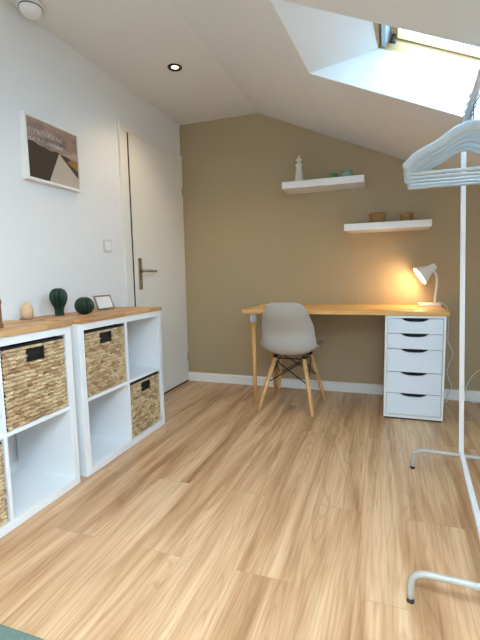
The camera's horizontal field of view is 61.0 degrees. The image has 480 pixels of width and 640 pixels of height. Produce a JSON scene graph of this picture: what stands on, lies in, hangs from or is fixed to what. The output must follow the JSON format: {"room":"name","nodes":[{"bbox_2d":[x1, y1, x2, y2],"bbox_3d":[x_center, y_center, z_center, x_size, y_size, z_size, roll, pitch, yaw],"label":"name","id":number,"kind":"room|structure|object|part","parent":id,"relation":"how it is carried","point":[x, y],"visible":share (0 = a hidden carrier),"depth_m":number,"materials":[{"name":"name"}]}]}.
{"room":"home office","nodes":[
{"label":"home office","id":0,"kind":"room"},
{"bbox_2d":[0,0,179,462],"bbox_3d":[-1.310,-0.388,1.713,0.150,2.620,4.700,1,7,19],"label":"wall","id":1,"kind":"structure","parent":0,"point":[51,237],"depth_m":2.30,"materials":[{"name":"white paint"}]},
{"bbox_2d":[10,459,18,472],"bbox_3d":[-1.363,0.829,1.375,0.016,0.080,3.460,1,7,19],"label":"baseboard","id":2,"kind":"structure","parent":1,"relation":"attached to","point":[14,465],"depth_m":2.03,"materials":[{"name":"white"}]},
{"bbox_2d":[18,110,81,192],"bbox_3d":[-1.024,-0.902,2.229,0.034,0.328,0.394,1,7,19],"label":"wall picture","id":3,"kind":"object","parent":1,"relation":"attached to","point":[50,152],"visible":1,"depth_m":2.19,"materials":[{"name":"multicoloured paper"}]},
{"bbox_2d":[103,239,111,251],"bbox_3d":[-0.877,-0.492,2.706,0.013,0.082,0.082,1,7,19],"label":"light switch","id":4,"kind":"object","parent":1,"relation":"attached to","point":[107,244],"visible":1,"depth_m":2.69,"materials":[{"name":"grey plastic"}]},
{"bbox_2d":[117,120,188,393],"bbox_3d":[-0.626,-0.394,3.318,0.090,2.050,0.935,1,7,19],"label":"door","id":5,"kind":"structure","parent":1,"relation":"in","point":[151,186],"depth_m":3.27,"materials":[{"name":"white paint"}]},
{"bbox_3d":[-0.696,-0.350,3.093,0.072,0.235,0.158,1,7,19],"label":"handle","id":6,"kind":"part","parent":5,"relation":"part of","materials":[{"name":"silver metal"}]},
{"bbox_2d":[0,380,479,639],"bbox_3d":[0.344,0.896,1.288,3.300,0.100,4.400,1,7,19],"label":"floor","id":7,"kind":"structure","parent":0,"point":[231,519],"depth_m":1.57,"materials":[{"name":"brown wood"}]},
{"bbox_2d":[0,624,43,639],"bbox_3d":[-0.993,0.939,0.612,0.620,0.016,1.250,1,7,19],"label":"rug","id":8,"kind":"object","parent":7,"relation":"on","point":[6,633],"visible":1,"depth_m":1.12,"materials":[{"name":"teal fabric"}]},
{"bbox_2d":[0,320,80,537],"bbox_3d":[-1.075,0.438,1.635,0.373,0.788,0.776,1,7,19],"label":"cube shelf","id":9,"kind":"object","parent":7,"relation":"on","point":[47,445],"visible":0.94,"depth_m":1.90,"materials":[{"name":"white wood"}]},
{"bbox_2d":[0,299,3,327],"bbox_3d":[-1.017,-0.031,1.693,0.054,0.128,0.054,1,7,19],"label":"ornament","id":10,"kind":"object","parent":9,"relation":"on","point":[1,323],"visible":1,"depth_m":1.69,"materials":[{"name":"brown wood"}]},
{"bbox_2d":[0,442,8,526],"bbox_3d":[-1.128,0.649,1.489,0.347,0.331,0.348,1,7,19],"label":"woven basket","id":11,"kind":"object","parent":9,"relation":"in","point":[3,513],"visible":1,"depth_m":1.58,"materials":[{"name":"beige wicker"}]},
{"bbox_3d":[-1.081,0.082,1.595,0.350,0.036,0.698,1,7,19],"label":"panel","id":12,"kind":"part","parent":9,"relation":"part of","materials":[{"name":"white wood"}]},
{"bbox_2d":[0,336,67,431],"bbox_3d":[-1.018,0.255,1.784,0.347,0.331,0.348,1,7,19],"label":"woven basket","id":13,"kind":"object","parent":9,"relation":"in","point":[33,372],"visible":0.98,"depth_m":1.71,"materials":[{"name":"woven seagrass"},{"name":"black fabric"}]},
{"bbox_3d":[-0.862,0.141,1.716,0.009,0.056,0.092,1,7,19],"label":"handle","id":14,"kind":"part","parent":13,"relation":"part of","materials":[{"name":"black fabric"}]},
{"bbox_2d":[0,320,71,337],"bbox_3d":[-1.083,0.055,1.593,0.373,0.018,0.776,1,7,19],"label":"countertop","id":15,"kind":"structure","parent":9,"relation":"on","point":[11,327],"depth_m":1.76,"materials":[{"name":"brown wood"}]},
{"bbox_3d":[-1.067,0.811,1.677,0.350,0.036,0.698,1,7,19],"label":"panel","id":16,"kind":"part","parent":9,"relation":"part of","materials":[{"name":"white wood"}]},
{"bbox_3d":[-0.954,0.406,1.980,0.350,0.770,0.036,1,7,19],"label":"panel","id":17,"kind":"part","parent":9,"relation":"part of","materials":[{"name":"white wood"}]},
{"bbox_2d":[19,307,164,476],"bbox_3d":[-0.806,0.346,2.406,0.373,0.788,0.776,1,7,19],"label":"cube shelf","id":18,"kind":"object","parent":7,"relation":"on","point":[104,419],"visible":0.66,"depth_m":2.38,"materials":[{"name":"white wood"}]},
{"bbox_2d":[20,302,32,318],"bbox_3d":[-1.079,-0.050,2.062,0.060,0.086,0.060,1,7,19],"label":"vase","id":19,"kind":"object","parent":18,"relation":"on","point":[26,311],"visible":1,"depth_m":2.04,"materials":[{"name":"beige ceramic"}]},
{"bbox_2d":[49,288,67,315],"bbox_3d":[-0.978,-0.098,2.199,0.090,0.148,0.093,1,7,19],"label":"cactus","id":20,"kind":"object","parent":18,"relation":"on","point":[58,297],"visible":0.99,"depth_m":2.17,"materials":[{"name":"green ceramic"}]},
{"bbox_3d":[-0.925,0.396,2.062,0.350,0.770,0.036,1,7,19],"label":"panel","id":21,"kind":"part","parent":18,"relation":"part of","materials":[{"name":"white wood"}]},
{"bbox_2d":[74,297,93,313],"bbox_3d":[-0.854,-0.078,2.237,0.102,0.095,0.102,1,7,19],"label":"cactus","id":22,"kind":"object","parent":18,"relation":"on","point":[83,305],"visible":1,"depth_m":2.21,"materials":[{"name":"green ceramic"}]},
{"bbox_2d":[19,307,161,323],"bbox_3d":[-0.814,-0.036,2.363,0.373,0.018,0.776,1,7,19],"label":"countertop","id":23,"kind":"structure","parent":18,"relation":"on","point":[96,315],"depth_m":2.21,"materials":[{"name":"brown wood"}]},
{"bbox_2d":[93,295,114,309],"bbox_3d":[-0.853,-0.109,2.519,0.068,0.087,0.156,1,7,19],"label":"photo frame","id":24,"kind":"object","parent":18,"relation":"on","point":[102,302],"visible":1,"depth_m":2.51,"materials":[{"name":"white paper"}]},
{"bbox_2d":[84,324,126,396],"bbox_3d":[-0.866,0.203,2.219,0.347,0.331,0.348,1,7,19],"label":"woven basket","id":25,"kind":"object","parent":18,"relation":"in","point":[104,346],"visible":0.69,"depth_m":2.15,"materials":[{"name":"woven seagrass"},{"name":"black fabric"}]},
{"bbox_3d":[-0.710,0.089,2.151,0.009,0.056,0.092,1,7,19],"label":"handle","id":26,"kind":"part","parent":25,"relation":"part of","materials":[{"name":"black fabric"}]},
{"bbox_3d":[-0.812,-0.009,2.365,0.350,0.036,0.698,1,7,19],"label":"panel","id":27,"kind":"part","parent":18,"relation":"part of","materials":[{"name":"white wood"}]},
{"bbox_3d":[-0.798,0.720,2.447,0.350,0.036,0.698,1,7,19],"label":"panel","id":28,"kind":"part","parent":18,"relation":"part of","materials":[{"name":"white wood"}]},
{"bbox_2d":[130,371,160,437],"bbox_3d":[-0.743,0.518,2.594,0.347,0.331,0.348,1,7,19],"label":"woven basket","id":29,"kind":"object","parent":18,"relation":"on","point":[144,392],"visible":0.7,"depth_m":2.53,"materials":[{"name":"woven seagrass"},{"name":"black fabric"}]},
{"bbox_3d":[-0.587,0.404,2.526,0.009,0.056,0.092,1,7,19],"label":"handle","id":30,"kind":"part","parent":29,"relation":"part of","materials":[{"name":"black fabric"}]},
{"bbox_3d":[-0.685,0.315,2.751,0.350,0.770,0.036,1,7,19],"label":"panel","id":31,"kind":"part","parent":18,"relation":"part of","materials":[{"name":"white wood"}]},
{"bbox_2d":[257,302,325,416],"bbox_3d":[0.389,0.250,3.029,0.431,0.800,0.517,1,7,21],"label":"shell chair","id":32,"kind":"object","parent":7,"relation":"on","point":[287,327],"visible":1,"depth_m":2.83,"materials":[{"name":"grey plastic"}]},
{"bbox_3d":[0.200,0.464,2.978,0.174,0.393,0.030,-4,7,-26],"label":"leg","id":33,"kind":"part","parent":32,"relation":"part of","materials":[{"name":"brown wood"}]},
{"bbox_3d":[0.321,0.430,3.262,0.030,0.392,0.150,-2,7,-12],"label":"leg","id":34,"kind":"part","parent":32,"relation":"part of","materials":[{"name":"brown wood"}]},
{"bbox_3d":[0.479,0.471,2.869,0.031,0.393,0.167,-3,7,-15],"label":"leg","id":35,"kind":"part","parent":32,"relation":"part of","materials":[{"name":"brown wood"}]},
{"bbox_3d":[0.600,0.437,3.155,0.164,0.393,0.030,-4,7,-27],"label":"leg","id":36,"kind":"part","parent":32,"relation":"part of","materials":[{"name":"brown wood"}]},
{"bbox_2d":[242,304,449,401],"bbox_3d":[0.771,0.267,3.106,1.390,0.730,0.561,1,7,19],"label":"desk","id":37,"kind":"object","parent":7,"relation":"on","point":[321,309],"visible":0.66,"depth_m":2.95,"materials":[{"name":"brown wood"}]},
{"bbox_3d":[0.113,0.318,3.160,0.043,0.641,0.060,-6,8,-35],"label":"leg","id":38,"kind":"part","parent":37,"relation":"part of","materials":[{"name":"brown wood"}]},
{"bbox_3d":[0.274,0.275,3.516,0.083,0.642,0.043,-3,7,-14],"label":"leg","id":39,"kind":"part","parent":37,"relation":"part of","materials":[{"name":"brown wood"}]},
{"bbox_2d":[413,263,440,306],"bbox_3d":[1.371,-0.256,2.987,0.190,0.313,0.144,1,7,19],"label":"desk lamp","id":40,"kind":"object","parent":37,"relation":"on","point":[423,273],"visible":1,"depth_m":2.96,"materials":[{"name":"white metal"}]},
{"bbox_3d":[1.355,-0.337,2.983,0.160,0.151,0.144,1,7,19],"label":"lamp shade","id":41,"kind":"part","parent":40,"relation":"part of","materials":[{"name":"white metal"}]},
{"bbox_2d":[383,315,446,422],"bbox_3d":[1.233,0.292,2.935,0.366,0.700,0.540,1,7,19],"label":"drawer unit","id":42,"kind":"object","parent":7,"relation":"on","point":[414,346],"visible":0.91,"depth_m":2.69,"materials":[{"name":"white wood"}]},
{"bbox_3d":[1.153,0.564,2.718,0.332,0.144,0.016,1,7,19],"label":"drawer","id":43,"kind":"part","parent":42,"relation":"part of","materials":[{"name":"white wood"}]},
{"bbox_3d":[1.150,0.418,2.701,0.332,0.141,0.016,1,7,19],"label":"drawer","id":44,"kind":"part","parent":42,"relation":"part of","materials":[{"name":"white wood"}]},
{"bbox_3d":[1.147,0.269,2.685,0.332,0.151,0.016,1,7,19],"label":"drawer","id":45,"kind":"part","parent":42,"relation":"part of","materials":[{"name":"white wood"}]},
{"bbox_3d":[1.144,0.141,2.670,0.332,0.099,0.016,1,7,19],"label":"drawer","id":46,"kind":"part","parent":42,"relation":"part of","materials":[{"name":"white wood"}]},
{"bbox_3d":[1.143,0.040,2.659,0.332,0.097,0.016,1,7,19],"label":"drawer","id":47,"kind":"part","parent":42,"relation":"part of","materials":[{"name":"white wood"}]},
{"bbox_2d":[406,67,479,603],"bbox_3d":[0.874,-0.006,1.471,0.448,1.632,0.950,2,7,23],"label":"clothes rack","id":48,"kind":"object","parent":7,"relation":"on","point":[416,575],"visible":0.99,"depth_m":1.84,"materials":[{"name":"metal"}]},
{"bbox_2d":[402,92,479,175],"bbox_3d":[0.860,-0.697,1.506,0.482,0.282,0.025,1,7,17],"label":"clothes hanger","id":49,"kind":"object","parent":48,"relation":"hanging from","point":[473,124],"visible":0.88,"depth_m":1.53,"materials":[{"name":"plastic"}]},
{"bbox_3d":[0.861,-0.659,1.510,0.482,0.163,0.024,1,7,17],"label":"shoulder arm","id":50,"kind":"part","parent":49,"relation":"part of","materials":[{"name":"white paint"}]},
{"bbox_2d":[403,101,479,179],"bbox_3d":[0.892,-0.705,1.579,0.482,0.282,0.025,1,7,17],"label":"clothes hanger","id":51,"kind":"object","parent":48,"relation":"hanging from","point":[474,133],"visible":0.51,"depth_m":1.60,"materials":[{"name":"plastic"}]},
{"bbox_3d":[0.892,-0.668,1.583,0.482,0.163,0.024,1,7,17],"label":"shoulder arm","id":52,"kind":"part","parent":51,"relation":"part of","materials":[{"name":"white paint"}]},
{"bbox_2d":[403,108,479,183],"bbox_3d":[0.921,-0.714,1.647,0.482,0.282,0.025,1,7,17],"label":"clothes hanger","id":53,"kind":"object","parent":48,"relation":"hanging from","point":[476,140],"visible":0.46,"depth_m":1.67,"materials":[{"name":"plastic"}]},
{"bbox_3d":[0.922,-0.676,1.651,0.482,0.163,0.024,1,7,17],"label":"shoulder arm","id":54,"kind":"part","parent":53,"relation":"part of","materials":[{"name":"white paint"}]},
{"bbox_2d":[404,114,479,186],"bbox_3d":[0.949,-0.721,1.711,0.482,0.282,0.025,1,7,18],"label":"clothes hanger","id":55,"kind":"object","parent":48,"relation":"hanging from","point":[469,144],"visible":0.47,"depth_m":1.74,"materials":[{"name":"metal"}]},
{"bbox_3d":[0.950,-0.684,1.716,0.482,0.163,0.024,1,7,18],"label":"shoulder arm","id":56,"kind":"part","parent":55,"relation":"part of","materials":[{"name":"white paint"}]},
{"bbox_2d":[404,120,479,189],"bbox_3d":[0.975,-0.728,1.771,0.482,0.282,0.025,1,7,17],"label":"clothes hanger","id":57,"kind":"object","parent":48,"relation":"hanging from","point":[468,149],"visible":0.3,"depth_m":1.79,"materials":[{"name":"white paint"}]},
{"bbox_3d":[0.975,-0.691,1.775,0.482,0.163,0.024,1,7,17],"label":"shoulder arm","id":58,"kind":"part","parent":57,"relation":"part of","materials":[{"name":"white paint"}]},
{"bbox_3d":[1.032,-0.100,1.890,0.065,1.520,0.020,2,7,23],"label":"post","id":59,"kind":"part","parent":48,"relation":"part of","materials":[{"name":"white metal"}]},
{"bbox_3d":[0.887,0.689,1.548,0.020,0.018,0.930,2,7,23],"label":"rail","id":60,"kind":"part","parent":48,"relation":"part of","materials":[{"name":"white metal"}]},
{"bbox_3d":[0.817,-0.806,1.399,0.025,0.025,0.950,2,7,23],"label":"hanging rail","id":61,"kind":"part","parent":48,"relation":"part of","materials":[{"name":"white metal"}]},
{"bbox_2d":[438,302,452,401],"bbox_3d":[1.558,0.240,3.078,0.118,0.756,0.087,-1,6,-3],"label":"power cable","id":62,"kind":"object","parent":7,"relation":"on","point":[438,302],"visible":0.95,"depth_m":3.09,"materials":[{"name":"white plastic"}]},
{"bbox_2d":[465,370,479,402],"bbox_3d":[1.801,0.485,3.038,0.209,0.273,0.056,1,7,19],"label":"power cable","id":63,"kind":"object","parent":7,"relation":"on","point":[478,370],"visible":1,"depth_m":3.07,"materials":[{"name":"white plastic"}]},
{"bbox_2d":[6,0,479,176],"bbox_3d":[0.307,-1.006,1.076,3.300,1.330,4.400,1,7,19],"label":"ceiling","id":64,"kind":"structure","parent":0,"point":[236,58],"depth_m":2.29,"materials":[{"name":"white paint"}]},
{"bbox_2d":[16,0,43,19],"bbox_3d":[-1.021,-1.515,1.988,0.120,0.052,0.120,1,7,19],"label":"smoke detector","id":65,"kind":"object","parent":64,"relation":"attached to","point":[30,9],"visible":1,"depth_m":1.96,"materials":[{"name":"white plastic"}]},
{"bbox_2d":[167,63,181,71],"bbox_3d":[-0.418,-1.619,2.614,0.094,0.006,0.094,1,7,19],"label":"recessed light","id":66,"kind":"object","parent":64,"relation":"in","point":[175,67],"visible":1,"depth_m":2.62,"materials":[{"name":"black metal"}]},
{"bbox_2d":[271,0,479,118],"bbox_3d":[0.793,-1.136,1.725,1.212,0.728,0.635,1,7,19],"label":"skylight recess","id":67,"kind":"structure","parent":64,"relation":"attached to","point":[334,46],"depth_m":2.00,"materials":[{"name":"white paint"}]},
{"bbox_2d":[373,22,479,72],"bbox_3d":[0.999,-1.196,1.646,0.927,0.468,0.725,1,7,19],"label":"window","id":68,"kind":"structure","parent":64,"relation":"attached to","point":[461,56],"depth_m":1.98,"materials":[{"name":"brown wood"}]},
{"bbox_3d":[1.025,-1.220,1.634,0.844,0.026,0.631,25,14,15],"label":"sash","id":69,"kind":"part","parent":68,"relation":"part of","materials":[{"name":"yellow wood"}]},
{"bbox_2d":[179,113,479,390],"bbox_3d":[1.065,-0.609,3.283,3.300,2.620,0.150,1,7,19],"label":"wall","id":70,"kind":"structure","parent":0,"point":[249,242],"depth_m":3.38,"materials":[{"name":"paint"}]},
{"bbox_2d":[282,175,364,194],"bbox_3d":[0.650,-1.047,3.165,0.609,0.052,0.245,1,7,19],"label":"wall shelf","id":71,"kind":"object","parent":70,"relation":"attached to","point":[355,181],"visible":1,"depth_m":3.09,"materials":[{"name":"white wood"}]},
{"bbox_2d":[295,156,302,180],"bbox_3d":[0.465,-1.183,3.206,0.073,0.218,0.073,-1,6,-3],"label":"ornament","id":72,"kind":"object","parent":71,"relation":"on","point":[298,177],"visible":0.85,"depth_m":3.19,"materials":[{"name":"white ceramic"}]},
{"bbox_2d":[330,173,337,177],"bbox_3d":[0.708,-1.082,3.069,0.060,0.038,0.060,1,7,19],"label":"glass jar","id":73,"kind":"object","parent":71,"relation":"on","point":[331,174],"visible":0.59,"depth_m":3.04,"materials":[{"name":"green glass"}]},
{"bbox_2d":[341,169,352,176],"bbox_3d":[0.799,-1.093,3.046,0.084,0.061,0.084,1,7,19],"label":"glass jar","id":74,"kind":"object","parent":71,"relation":"on","point":[348,172],"visible":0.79,"depth_m":3.01,"materials":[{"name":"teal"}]},
{"bbox_2d":[188,372,479,401],"bbox_3d":[1.065,0.563,3.333,3.288,0.080,0.016,1,7,19],"label":"baseboard","id":75,"kind":"structure","parent":70,"relation":"attached to","point":[474,396],"depth_m":3.48,"materials":[{"name":"white wood"}]},
{"bbox_2d":[344,219,431,233],"bbox_3d":[1.096,-0.697,3.051,0.597,0.050,0.245,1,7,19],"label":"wall shelf","id":76,"kind":"object","parent":70,"relation":"attached to","point":[409,225],"visible":1,"depth_m":2.96,"materials":[{"name":"white wood"}]},
{"bbox_2d":[369,212,386,222],"bbox_3d":[1.032,-0.761,3.058,0.128,0.078,0.128,1,7,19],"label":"pot","id":77,"kind":"object","parent":76,"relation":"on","point":[377,216],"visible":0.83,"depth_m":3.01,"materials":[{"name":"brown wood"}]},
{"bbox_2d":[400,212,413,220],"bbox_3d":[1.224,-0.751,2.992,0.100,0.066,0.100,1,7,19],"label":"pot","id":78,"kind":"object","parent":76,"relation":"on","point":[405,216],"visible":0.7,"depth_m":2.96,"materials":[{"name":"brown wood"}]}
]}

